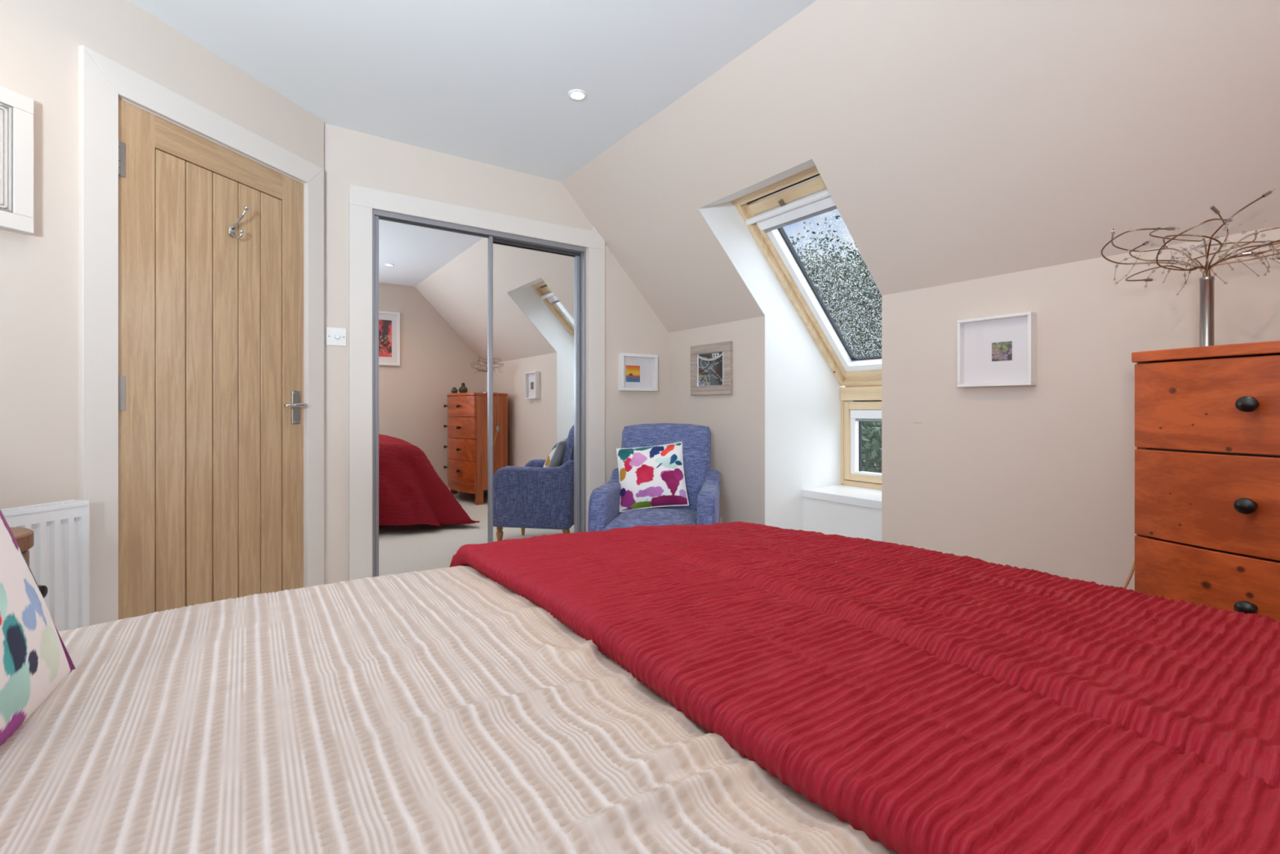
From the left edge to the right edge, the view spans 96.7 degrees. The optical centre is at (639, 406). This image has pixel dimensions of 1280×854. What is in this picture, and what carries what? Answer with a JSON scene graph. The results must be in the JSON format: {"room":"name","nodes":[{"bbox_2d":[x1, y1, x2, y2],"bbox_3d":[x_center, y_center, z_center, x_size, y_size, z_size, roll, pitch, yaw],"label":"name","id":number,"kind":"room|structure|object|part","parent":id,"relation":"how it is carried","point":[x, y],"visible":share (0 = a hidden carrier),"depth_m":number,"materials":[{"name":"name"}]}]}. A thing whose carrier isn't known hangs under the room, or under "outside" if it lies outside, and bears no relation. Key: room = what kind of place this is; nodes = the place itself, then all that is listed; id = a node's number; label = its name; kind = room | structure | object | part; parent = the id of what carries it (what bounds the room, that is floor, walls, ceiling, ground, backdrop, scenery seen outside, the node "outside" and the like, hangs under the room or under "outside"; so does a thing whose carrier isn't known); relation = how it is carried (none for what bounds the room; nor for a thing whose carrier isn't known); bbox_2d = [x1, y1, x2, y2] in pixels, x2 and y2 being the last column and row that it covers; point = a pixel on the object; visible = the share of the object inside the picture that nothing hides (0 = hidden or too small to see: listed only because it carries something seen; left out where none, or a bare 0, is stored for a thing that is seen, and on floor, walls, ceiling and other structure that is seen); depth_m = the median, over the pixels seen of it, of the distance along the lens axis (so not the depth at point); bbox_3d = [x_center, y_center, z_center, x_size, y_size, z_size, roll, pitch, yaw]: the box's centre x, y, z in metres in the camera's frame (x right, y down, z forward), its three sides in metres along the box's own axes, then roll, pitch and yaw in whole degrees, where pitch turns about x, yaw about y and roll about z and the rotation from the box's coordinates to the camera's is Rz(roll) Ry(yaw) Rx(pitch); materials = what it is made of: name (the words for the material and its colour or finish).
{"room":"bedroom","nodes":[
{"label":"bedroom","id":0,"kind":"room"},
{"bbox_2d":[0,0,324,509],"bbox_3d":[-1.750,-0.185,1.889,0.001,2.430,1.788,0,0,14],"label":"wall","id":1,"kind":"structure","parent":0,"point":[40,40],"depth_m":1.75,"materials":[{"name":"paint"}]},
{"bbox_2d":[0,85,33,234],"bbox_3d":[-1.852,-0.700,1.408,0.040,0.392,0.530,0,0,14],"label":"framed picture","id":2,"kind":"object","parent":1,"relation":"attached to","point":[16,109],"visible":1,"depth_m":1.62,"materials":[{"name":"paint"}]},
{"bbox_3d":[-1.852,-0.526,1.408,0.040,0.045,0.530,0,0,14],"label":"frame rail","id":3,"kind":"part","parent":2,"relation":"part of","materials":[{"name":"paint"}]},
{"bbox_3d":[-1.852,-0.874,1.408,0.040,0.045,0.530,0,0,14],"label":"frame rail","id":4,"kind":"part","parent":2,"relation":"part of","materials":[{"name":"paint"}]},
{"bbox_3d":[-1.792,-0.700,1.643,0.040,0.302,0.045,0,0,14],"label":"frame rail","id":5,"kind":"part","parent":2,"relation":"part of","materials":[{"name":"paint"}]},
{"bbox_2d":[0,499,89,631],"bbox_3d":[-1.820,0.659,1.418,0.097,0.742,0.699,0,0,14],"label":"radiator","id":6,"kind":"object","parent":1,"relation":"attached to","point":[60,553],"visible":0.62,"depth_m":1.69,"materials":[{"name":"metal"}]},
{"bbox_2d":[0,499,88,516],"bbox_3d":[-1.805,0.295,1.414,0.067,0.014,0.695,0,0,14],"label":"grille","id":7,"kind":"object","parent":6,"relation":"attached to","point":[51,508],"depth_m":1.66,"materials":[{"name":"metal"}]},
{"bbox_2d":[78,44,324,625],"bbox_3d":[-1.693,-0.054,2.274,0.122,2.168,0.968,0,0,14],"label":"door frame","id":8,"kind":"structure","parent":1,"relation":"attached to","point":[102,80],"depth_m":1.87,"materials":[{"name":"paint"}]},
{"bbox_2d":[118,97,306,619],"bbox_3d":[-1.630,-0.003,2.255,0.125,2.054,0.766,0,0,14],"label":"door","id":9,"kind":"structure","parent":8,"relation":"in","point":[211,405],"depth_m":2.17,"materials":[{"name":"brown wood"}]},
{"bbox_3d":[-1.668,-0.973,2.272,0.042,0.114,0.529,0,0,14],"label":"rail","id":10,"kind":"part","parent":9,"relation":"part of","materials":[{"name":"brown wood"}]},
{"bbox_3d":[-1.546,-0.006,2.537,0.054,0.021,0.111,0,0,14],"label":"lever","id":11,"kind":"part","parent":9,"relation":"part of","materials":[{"name":"silver metal"}]},
{"bbox_2d":[128,0,817,182],"bbox_3d":[-0.736,-1.420,1.410,2.795,0.080,4.357,0,0,-35],"label":"ceiling","id":12,"kind":"structure","parent":0,"point":[487,82],"depth_m":2.26,"materials":[{"name":"paint"}]},
{"bbox_2d":[568,88,586,100],"bbox_3d":[-0.277,-1.377,2.516,0.084,0.006,0.084,0,0,-35],"label":"recessed light","id":13,"kind":"object","parent":12,"relation":"in","point":[575,94],"visible":1,"depth_m":2.51,"materials":[{"name":"white plastic"}]},
{"bbox_2d":[324,123,668,584],"bbox_3d":[-0.728,-0.185,3.415,2.172,2.430,0.130,0,0,-35],"label":"wall","id":14,"kind":"structure","parent":0,"point":[632,326],"depth_m":3.04,"materials":[{"name":"paint"}]},
{"bbox_2d":[326,327,346,346],"bbox_3d":[-1.490,-0.343,2.794,0.088,0.088,0.024,0,0,-35],"label":"light switch","id":15,"kind":"object","parent":14,"relation":"attached to","point":[335,336],"visible":1,"depth_m":2.79,"materials":[{"name":"white plastic"}]},
{"bbox_2d":[374,215,493,577],"bbox_3d":[-1.109,0.017,3.099,0.627,1.986,0.039,0,0,-35],"label":"mirror door","id":16,"kind":"structure","parent":14,"relation":"in","point":[433,286],"depth_m":3.08,"materials":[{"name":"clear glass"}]},
{"bbox_3d":[-1.358,0.017,2.927,0.022,1.986,0.039,0,0,-35],"label":"frame","id":17,"kind":"part","parent":16,"relation":"part of","materials":[{"name":"grey metal"}]},
{"bbox_3d":[-1.112,-0.972,3.104,0.583,0.009,0.024,0,0,-35],"label":"frame","id":18,"kind":"part","parent":16,"relation":"part of","materials":[{"name":"metal"}]},
{"bbox_3d":[-0.860,0.017,3.272,0.022,1.986,0.039,0,0,-35],"label":"frame","id":19,"kind":"part","parent":16,"relation":"part of","materials":[{"name":"grey metal"}]},
{"bbox_2d":[348,184,604,581],"bbox_3d":[-0.837,-0.059,3.248,1.479,2.179,0.020,0,0,-35],"label":"trim","id":20,"kind":"structure","parent":14,"relation":"attached to","point":[362,200],"depth_m":2.87,"materials":[{"name":"paint"}]},
{"bbox_2d":[372,208,586,577],"bbox_3d":[-0.884,0.013,3.292,1.243,2.033,0.114,0,0,-35],"label":"trim","id":21,"kind":"structure","parent":14,"relation":"attached to","point":[502,237],"depth_m":3.42,"materials":[{"name":"grey metal"}]},
{"bbox_2d":[493,241,579,542],"bbox_3d":[-0.647,0.018,3.473,0.622,1.984,0.039,0,0,-35],"label":"mirror door","id":22,"kind":"structure","parent":14,"relation":"in","point":[536,291],"depth_m":3.48,"materials":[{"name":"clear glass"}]},
{"bbox_3d":[-0.400,0.018,3.644,0.022,1.984,0.039,0,0,-35],"label":"frame","id":23,"kind":"part","parent":22,"relation":"part of","materials":[{"name":"grey metal"}]},
{"bbox_2d":[617,352,657,391],"bbox_3d":[-0.010,-0.227,3.805,0.292,0.246,0.045,0,0,-35],"label":"framed picture","id":24,"kind":"object","parent":14,"relation":"attached to","point":[637,371],"visible":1,"depth_m":3.81,"materials":[{"name":"paint"}]},
{"bbox_3d":[-0.122,-0.227,3.728,0.020,0.206,0.045,0,0,-35],"label":"frame rail","id":25,"kind":"part","parent":24,"relation":"part of","materials":[{"name":"white wood"}]},
{"bbox_2d":[626,364,639,382],"bbox_3d":[-0.047,-0.218,3.791,0.113,0.110,0.001,0,0,-35],"label":"artwork","id":26,"kind":"object","parent":24,"relation":"attached to","point":[633,372],"depth_m":3.79},
{"bbox_3d":[-0.010,-0.114,3.805,0.292,0.020,0.045,0,0,-35],"label":"frame rail","id":27,"kind":"part","parent":24,"relation":"part of","materials":[{"name":"white wood"}]},
{"bbox_3d":[-0.010,-0.340,3.805,0.292,0.020,0.045,0,0,-35],"label":"frame rail","id":28,"kind":"part","parent":24,"relation":"part of","materials":[{"name":"white wood"}]},
{"bbox_3d":[0.102,-0.227,3.883,0.020,0.206,0.045,0,0,-35],"label":"frame rail","id":29,"kind":"part","parent":24,"relation":"part of","materials":[{"name":"white wood"}]},
{"bbox_2d":[700,159,815,208],"bbox_3d":[0.632,-1.105,2.748,0.297,0.152,0.725,0,0,-35],"label":"wall","id":30,"kind":"structure","parent":0,"point":[810,163],"depth_m":2.73,"materials":[{"name":"paint"}]},
{"bbox_2d":[698,200,844,530],"bbox_3d":[0.835,-0.090,3.348,1.311,2.241,0.030,0,0,-35],"label":"wall","id":31,"kind":"structure","parent":0,"point":[802,402],"depth_m":3.35,"materials":[{"name":"paint"}]},
{"bbox_2d":[732,165,881,386],"bbox_3d":[1.143,-0.667,3.102,1.065,1.100,0.725,0,0,-35],"label":"window","id":32,"kind":"structure","parent":31,"relation":"in","point":[802,195],"depth_m":3.21,"materials":[{"name":"brown wood"}]},
{"bbox_3d":[0.862,-0.976,2.907,0.036,0.036,0.575,0,0,-35],"label":"blind rail","id":33,"kind":"part","parent":32,"relation":"part of","materials":[{"name":"grey metal"}]},
{"bbox_3d":[1.526,-0.183,3.367,0.134,0.131,0.661,0,0,-35],"label":"rail","id":34,"kind":"part","parent":32,"relation":"part of","materials":[{"name":"brown wood"}]},
{"bbox_2d":[840,386,881,489],"bbox_3d":[1.535,0.188,3.373,0.132,0.620,0.725,0,0,-35],"label":"window","id":35,"kind":"structure","parent":31,"relation":"in","point":[852,416],"depth_m":3.57,"materials":[{"name":"brown wood"}]},
{"bbox_3d":[1.511,0.084,3.357,0.030,0.013,0.525,0,0,-35],"label":"blind rail","id":36,"kind":"part","parent":35,"relation":"part of","materials":[{"name":"grey metal"}]},
{"bbox_2d":[789,211,881,458],"bbox_3d":[3.900,0.143,10.219,5.526,7.388,4.706,0,0,7],"label":"tree","id":37,"kind":"object","parent":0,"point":[861,264],"visible":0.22,"depth_m":9.11,"materials":[{"name":"green plant"}]},
{"bbox_2d":[803,497,881,541],"bbox_3d":[1.206,0.780,3.145,0.036,0.500,0.725,0,0,-35],"label":"wall","id":38,"kind":"structure","parent":0,"point":[825,517],"depth_m":3.21,"materials":[{"name":"paint"}]},
{"bbox_2d":[801,484,881,509],"bbox_3d":[1.357,0.520,3.250,0.443,0.044,0.725,0,0,-35],"label":"window sill","id":39,"kind":"structure","parent":38,"relation":"attached to","point":[842,493],"depth_m":3.26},
{"bbox_2d":[560,0,1279,333],"bbox_3d":[0.908,-0.948,2.226,0.837,0.864,3.727,0,0,-35],"label":"sloped ceiling","id":40,"kind":"structure","parent":0,"point":[953,141],"depth_m":1.94,"materials":[{"name":"paint"}]},
{"bbox_2d":[668,226,1279,591],"bbox_3d":[1.268,0.257,2.494,0.061,1.546,3.757,0,0,-35],"label":"wall","id":41,"kind":"structure","parent":0,"point":[1040,477],"depth_m":2.16,"materials":[{"name":"paint"}]},
{"bbox_2d":[690,341,733,395],"bbox_3d":[0.448,-0.235,3.600,0.028,0.322,0.372,0,0,-35],"label":"framed picture","id":42,"kind":"object","parent":41,"relation":"attached to","point":[711,364],"visible":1,"depth_m":3.58,"materials":[{"name":"paint"}]},
{"bbox_3d":[0.358,-0.235,3.730,0.028,0.210,0.056,0,0,-35],"label":"frame rail","id":43,"kind":"part","parent":42,"relation":"part of","materials":[{"name":"beige wood"}]},
{"bbox_2d":[698,351,722,386],"bbox_3d":[0.444,-0.235,3.598,0.001,0.205,0.225,0,0,-35],"label":"artwork","id":44,"kind":"object","parent":42,"relation":"attached to","point":[710,365],"depth_m":3.59},
{"bbox_3d":[0.448,-0.102,3.600,0.028,0.056,0.372,0,0,-35],"label":"frame rail","id":45,"kind":"part","parent":42,"relation":"part of","materials":[{"name":"beige wood"}]},
{"bbox_3d":[0.448,-0.368,3.600,0.028,0.056,0.372,0,0,-35],"label":"frame rail","id":46,"kind":"part","parent":42,"relation":"part of","materials":[{"name":"beige wood"}]},
{"bbox_3d":[0.538,-0.235,3.471,0.028,0.210,0.056,0,0,-35],"label":"frame rail","id":47,"kind":"part","parent":42,"relation":"part of","materials":[{"name":"beige wood"}]},
{"bbox_2d":[957,311,1036,386],"bbox_3d":[1.388,-0.215,2.222,0.052,0.272,0.266,0,0,-35],"label":"framed picture","id":48,"kind":"object","parent":41,"relation":"attached to","point":[1002,351],"visible":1,"depth_m":2.22,"materials":[{"name":"paint"}]},
{"bbox_3d":[1.315,-0.215,2.327,0.052,0.248,0.012,0,0,-35],"label":"frame rail","id":49,"kind":"part","parent":48,"relation":"part of","materials":[{"name":"white wood"}]},
{"bbox_3d":[1.388,-0.085,2.222,0.052,0.012,0.266,0,0,-35],"label":"frame rail","id":50,"kind":"part","parent":48,"relation":"part of","materials":[{"name":"white wood"}]},
{"bbox_3d":[1.388,-0.345,2.222,0.052,0.012,0.266,0,0,-35],"label":"frame rail","id":51,"kind":"part","parent":48,"relation":"part of","materials":[{"name":"white wood"}]},
{"bbox_2d":[991,341,1012,361],"bbox_3d":[1.405,-0.214,2.210,0.001,0.073,0.072,0,0,-35],"label":"artwork","id":52,"kind":"object","parent":48,"relation":"attached to","point":[1001,351],"depth_m":2.21},
{"bbox_3d":[1.460,-0.215,2.118,0.052,0.248,0.012,0,0,-35],"label":"frame rail","id":53,"kind":"part","parent":48,"relation":"part of","materials":[{"name":"white wood"}]},
{"bbox_3d":[-0.033,1.070,1.893,4.500,0.080,4.350,0,0,-35],"label":"floor","id":54,"kind":"structure","parent":0,"visible":0},
{"bbox_2d":[9,527,48,598],"bbox_3d":[-1.508,0.660,1.245,0.264,0.739,0.252,0,0,31],"label":"bedside table","id":55,"kind":"object","parent":54,"relation":"on","point":[24,537],"visible":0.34,"depth_m":1.30,"materials":[{"name":"brown wood"}]},
{"bbox_3d":[-1.371,0.418,1.275,0.059,0.033,0.033,0,0,-11],"label":"knob","id":56,"kind":"part","parent":55,"relation":"part of","materials":[{"name":"black metal"}]},
{"bbox_2d":[587,422,719,531],"bbox_3d":[0.102,0.565,3.121,0.650,0.930,0.731,0,0,10],"label":"armchair","id":57,"kind":"object","parent":54,"relation":"on","point":[702,482],"visible":0.44,"depth_m":3.20,"materials":[{"name":"blue fabric"}]},
{"bbox_3d":[-0.168,0.616,3.178,0.097,0.484,0.615,0,0,10],"label":"arm","id":58,"kind":"part","parent":57,"relation":"part of","materials":[{"name":"blue fabric"}]},
{"bbox_2d":[603,506,697,530],"bbox_3d":[0.091,0.636,3.056,0.492,0.142,0.600,0,0,10],"label":"seat cushion","id":59,"kind":"object","parent":57,"relation":"on","point":[658,516],"depth_m":2.94,"materials":[{"name":"blue fabric"}]},
{"bbox_2d":[616,441,688,512],"bbox_3d":[0.066,0.399,3.260,0.420,0.386,0.219,0,0,2],"label":"cushion","id":60,"kind":"object","parent":57,"relation":"on","point":[650,477],"visible":1,"depth_m":3.20,"materials":[{"name":"fabric"}]},
{"bbox_3d":[0.146,0.417,3.374,0.542,0.626,0.217,0,0,10],"label":"backrest","id":61,"kind":"part","parent":57,"relation":"part of","materials":[{"name":"blue fabric"}]},
{"bbox_3d":[0.377,0.616,3.084,0.097,0.484,0.615,0,0,10],"label":"arm","id":62,"kind":"part","parent":57,"relation":"part of","materials":[{"name":"blue fabric"}]},
{"bbox_2d":[1131,340,1279,622],"bbox_3d":[1.700,0.443,1.226,0.519,1.175,0.928,0,0,-35],"label":"dresser","id":63,"kind":"object","parent":54,"relation":"on","point":[1207,418],"visible":0.61,"depth_m":1.36,"materials":[{"name":"brown wood"}]},
{"bbox_3d":[1.502,0.382,1.635,0.378,0.997,0.022,0,0,-35],"label":"panel","id":64,"kind":"part","parent":63,"relation":"part of","materials":[{"name":"brown wood"}]},
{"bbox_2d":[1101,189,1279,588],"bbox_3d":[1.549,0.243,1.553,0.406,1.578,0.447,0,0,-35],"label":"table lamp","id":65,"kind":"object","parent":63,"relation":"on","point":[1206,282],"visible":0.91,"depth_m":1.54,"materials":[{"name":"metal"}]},
{"bbox_3d":[1.418,-0.416,1.574,0.221,0.133,0.121,0,0,38],"label":"wire arm","id":66,"kind":"part","parent":65,"relation":"part of"},
{"bbox_3d":[1.463,-0.423,1.635,0.207,0.147,0.100,0,0,21],"label":"wire arm","id":67,"kind":"part","parent":65,"relation":"part of"},
{"bbox_3d":[1.459,-0.367,1.592,0.097,0.035,0.166,0,0,-35],"label":"wire arm","id":68,"kind":"part","parent":65,"relation":"part of"},
{"bbox_3d":[1.480,-0.416,1.608,0.075,0.132,0.149,0,0,-20],"label":"wire arm","id":69,"kind":"part","parent":65,"relation":"part of"},
{"bbox_3d":[1.572,-0.434,1.643,0.107,0.169,0.159,0,0,-18],"label":"wire arm","id":70,"kind":"part","parent":65,"relation":"part of"},
{"bbox_3d":[1.458,-0.410,1.497,0.193,0.120,0.132,0,0,-35],"label":"wire arm","id":71,"kind":"part","parent":65,"relation":"part of"},
{"bbox_3d":[1.462,-0.398,1.499,0.182,0.097,0.116,0,0,-35],"label":"wire arm","id":72,"kind":"part","parent":65,"relation":"part of"},
{"bbox_3d":[1.543,-0.255,1.549,0.030,0.195,0.030,0,0,-35],"label":"post","id":73,"kind":"part","parent":65,"relation":"part of","materials":[{"name":"metal"}]},
{"bbox_3d":[1.636,-0.413,1.622,0.197,0.127,0.124,0,0,-4],"label":"wire arm","id":74,"kind":"part","parent":65,"relation":"part of"},
{"bbox_3d":[1.571,-0.468,1.534,0.035,0.106,0.011,0,0,0],"label":"wire arm","id":75,"kind":"part","parent":65,"relation":"part of"},
{"bbox_3d":[1.533,-0.438,1.473,0.093,0.177,0.117,0,0,-35],"label":"wire arm","id":76,"kind":"part","parent":65,"relation":"part of"},
{"bbox_3d":[1.655,-0.413,1.574,0.210,0.127,0.146,0,0,-35],"label":"wire arm","id":77,"kind":"part","parent":65,"relation":"part of"},
{"bbox_3d":[1.608,-0.380,1.456,0.148,0.060,0.221,0,0,-35],"label":"wire arm","id":78,"kind":"part","parent":65,"relation":"part of"},
{"bbox_3d":[1.658,-0.443,1.503,0.145,0.187,0.199,0,0,-35],"label":"wire arm","id":79,"kind":"part","parent":65,"relation":"part of"},
{"bbox_3d":[1.590,-0.375,1.445,0.097,0.050,0.217,0,0,-35],"label":"wire arm","id":80,"kind":"part","parent":65,"relation":"part of"},
{"bbox_3d":[1.656,-0.423,1.508,0.101,0.147,0.213,0,0,-44],"label":"wire arm","id":81,"kind":"part","parent":65,"relation":"part of"},
{"bbox_3d":[1.409,0.460,1.308,0.044,0.228,0.471,0,0,-22],"label":"drawer","id":82,"kind":"part","parent":63,"relation":"part of","materials":[{"name":"brown wood"}]},
{"bbox_3d":[1.409,0.227,1.308,0.044,0.227,0.471,0,0,-22],"label":"drawer","id":83,"kind":"part","parent":63,"relation":"part of","materials":[{"name":"brown wood"}]},
{"bbox_3d":[1.552,-0.003,1.123,0.120,0.222,0.918,0,0,-35],"label":"drawer","id":84,"kind":"part","parent":63,"relation":"part of","materials":[{"name":"brown wood"}]},
{"bbox_3d":[1.371,0.457,1.286,0.045,0.037,0.037,0,0,-35],"label":"knob","id":85,"kind":"part","parent":63,"relation":"part of","materials":[{"name":"black metal"}]},
{"bbox_3d":[1.371,0.224,1.286,0.045,0.037,0.037,0,0,-35],"label":"knob","id":86,"kind":"part","parent":63,"relation":"part of","materials":[{"name":"black metal"}]},
{"bbox_3d":[1.372,-0.005,1.284,0.045,0.037,0.037,0,0,-35],"label":"knob","id":87,"kind":"part","parent":63,"relation":"part of","materials":[{"name":"black metal"}]},
{"bbox_3d":[-0.084,0.520,0.465,2.010,1.020,1.480,0,0,-35],"label":"double bed","id":88,"kind":"object","parent":54,"relation":"on","visible":0},
{"bbox_2d":[0,564,898,853],"bbox_3d":[-0.463,0.572,0.470,1.014,0.538,1.672,0,0,-35],"label":"quilt","id":89,"kind":"object","parent":88,"relation":"on","point":[446,710],"visible":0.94,"depth_m":0.53,"materials":[{"name":"beige fabric"}]},
{"bbox_2d":[0,509,75,746],"bbox_3d":[-0.686,0.115,0.465,0.193,0.459,0.491,0,0,-25],"label":"cushion","id":90,"kind":"object","parent":89,"relation":"on","point":[34,658],"visible":1,"depth_m":0.61,"materials":[{"name":"fabric"}]},
{"bbox_2d":[449,521,1279,853],"bbox_3d":[0.410,0.631,1.159,1.275,0.714,1.811,0,0,-35],"label":"throw","id":91,"kind":"object","parent":88,"relation":"on","point":[927,701],"visible":0.91,"depth_m":0.60,"materials":[{"name":"red fabric"}]},
{"label":"outside","id":92,"kind":"structure","parent":0,"visible":0},
{"bbox_3d":[12.008,3.880,25.344,41.400,0.100,52.000,0,0,-35],"label":"floor","id":93,"kind":"structure","parent":92,"visible":0},
{"bbox_2d":[862,421,881,472],"bbox_3d":[2.299,1.949,6.449,1.892,3.768,4.520,0,0,-35],"label":"hedge","id":94,"kind":"object","parent":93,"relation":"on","point":[873,441],"visible":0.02,"depth_m":5.95,"materials":[{"name":"green plant"}]}
]}

